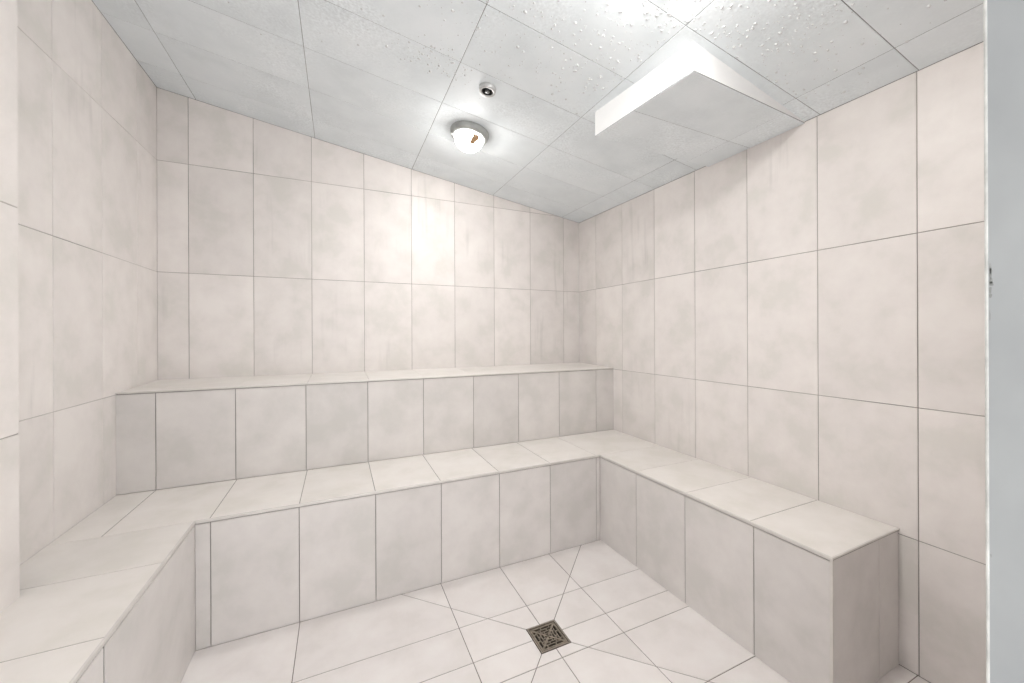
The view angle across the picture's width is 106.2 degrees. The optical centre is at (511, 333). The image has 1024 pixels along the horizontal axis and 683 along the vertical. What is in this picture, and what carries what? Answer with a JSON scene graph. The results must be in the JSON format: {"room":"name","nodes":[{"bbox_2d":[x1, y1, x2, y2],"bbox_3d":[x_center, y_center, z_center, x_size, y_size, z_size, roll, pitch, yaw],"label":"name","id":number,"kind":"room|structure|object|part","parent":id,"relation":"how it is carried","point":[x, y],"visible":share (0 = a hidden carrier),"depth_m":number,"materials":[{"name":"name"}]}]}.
{"room":"spa","nodes":[
{"label":"spa","id":0,"kind":"room"},
{"bbox_2d":[0,0,157,612],"bbox_3d":[-1.416,-0.069,0.965,0.217,2.540,2.679,0,0,-24],"label":"wall","id":1,"kind":"structure","parent":0,"point":[79,303],"depth_m":1.39,"materials":[{"name":"beige tile"}]},
{"bbox_2d":[157,88,578,525],"bbox_3d":[-0.703,-0.072,2.698,2.728,2.540,0.107,0,0,-24],"label":"wall","id":2,"kind":"structure","parent":0,"point":[281,251],"depth_m":2.44,"materials":[{"name":"beige tile"}]},
{"bbox_2d":[92,0,983,222],"bbox_3d":[-0.137,-1.175,1.453,2.964,0.586,2.851,0,0,-24],"label":"ceiling","id":3,"kind":"structure","parent":0,"point":[539,154],"depth_m":1.59,"materials":[{"name":"grey tile"}]},
{"bbox_2d":[450,120,488,148],"bbox_3d":[-0.230,-1.053,2.098,0.209,0.118,0.211,0,0,4],"label":"ceiling light","id":4,"kind":"object","parent":3,"relation":"attached to","point":[474,135],"visible":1,"depth_m":2.05,"materials":[{"name":"white glass"}]},
{"bbox_2d":[479,82,495,96],"bbox_3d":[-0.109,-1.092,1.726,0.079,0.031,0.079,0,0,-15],"label":"sprinkler","id":5,"kind":"object","parent":3,"relation":"attached to","point":[487,89],"visible":1,"depth_m":1.72,"materials":[{"name":"silver metal"}]},
{"bbox_2d":[228,0,946,114],"bbox_3d":[0.149,-1.086,1.316,2.360,0.346,1.070,0,0,-10],"label":"water droplets","id":6,"kind":"object","parent":3,"relation":"attached to","point":[608,4],"visible":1,"depth_m":1.32},
{"bbox_2d":[595,41,804,166],"bbox_3d":[0.829,-0.968,1.706,0.744,0.133,0.508,0,0,-24],"label":"ceiling soffit","id":7,"kind":"structure","parent":3,"relation":"attached to","point":[693,107],"depth_m":1.61,"materials":[{"name":"grey tile"}]},
{"bbox_2d":[181,540,929,682],"bbox_3d":[-0.134,1.249,1.449,2.942,0.107,2.847,0,0,-24],"label":"floor","id":8,"kind":"structure","parent":0,"point":[621,625],"depth_m":1.50,"materials":[{"name":"beige tile"}]},
{"bbox_2d":[0,430,899,682],"bbox_3d":[-0.059,0.950,1.278,2.728,0.490,2.139,0,0,-24],"label":"tiled bench","id":9,"kind":"object","parent":8,"relation":"on","point":[808,586],"visible":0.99,"depth_m":1.54,"materials":[{"name":"beige tile"}]},
{"bbox_3d":[-0.851,0.713,0.682,0.006,0.011,1.701,0,0,-24],"label":"edge trim","id":10,"kind":"part","parent":9,"relation":"part of","materials":[{"name":"tile"}]},
{"bbox_2d":[115,362,613,494],"bbox_3d":[-0.589,0.477,2.450,2.728,0.461,0.436,0,0,-24],"label":"tiled bench","id":11,"kind":"object","parent":9,"relation":"on","point":[170,433],"visible":1,"depth_m":2.07,"materials":[{"name":"beige tile"}]},
{"bbox_3d":[-0.591,0.255,2.451,2.728,0.017,0.434,0,0,-24],"label":"seat","id":12,"kind":"part","parent":11,"relation":"part of","materials":[{"name":"beige tile"}]},
{"bbox_3d":[-0.501,0.260,2.254,2.728,0.007,0.005,0,0,-24],"label":"edge trim","id":13,"kind":"part","parent":11,"relation":"part of","materials":[{"name":"tile"}]},
{"bbox_3d":[-0.346,0.711,1.839,1.878,0.011,0.006,0,0,-24],"label":"edge trim","id":14,"kind":"part","parent":9,"relation":"part of","materials":[{"name":"tile"}]},
{"bbox_3d":[0.754,0.707,1.713,0.005,0.011,1.141,0,0,-26],"label":"edge trim","id":15,"kind":"part","parent":9,"relation":"part of","materials":[{"name":"tile"}]},
{"bbox_3d":[1.002,0.951,1.204,0.007,0.478,0.008,0,0,-24],"label":"corner trim","id":16,"kind":"part","parent":9,"relation":"part of","materials":[{"name":"tile"}]},
{"bbox_3d":[1.190,0.948,1.306,0.420,0.483,0.030,0,0,-25],"label":"panel","id":17,"kind":"part","parent":9,"relation":"part of","materials":[{"name":"grey tile"}]},
{"bbox_3d":[1.194,0.702,1.291,0.432,0.006,0.005,0,0,-25],"label":"edge trim","id":18,"kind":"part","parent":9,"relation":"part of","materials":[{"name":"tile"}]},
{"bbox_2d":[527,620,570,653],"bbox_3d":[0.143,1.212,1.520,0.126,0.037,0.126,0,0,-24],"label":"floor drain","id":19,"kind":"object","parent":8,"relation":"in","point":[548,636],"visible":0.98,"depth_m":1.52,"materials":[{"name":"metal"}]},
{"bbox_2d":[579,42,985,682],"bbox_3d":[1.119,0.133,2.108,0.107,2.114,2.679,0,0,-24],"label":"wall","id":20,"kind":"structure","parent":0,"point":[801,310],"depth_m":1.54,"materials":[{"name":"beige tile"}]},
{"bbox_3d":[0.461,-0.058,0.250,2.618,2.502,0.168,0,0,-24],"label":"wall","id":21,"kind":"structure","parent":0,"visible":0},
{"bbox_2d":[983,0,1023,682],"bbox_3d":[0.414,0.164,0.220,0.019,2.059,0.183,0,0,-24],"label":"door frame","id":22,"kind":"structure","parent":21,"relation":"attached to","point":[1003,20],"depth_m":0.29,"materials":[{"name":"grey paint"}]}
]}

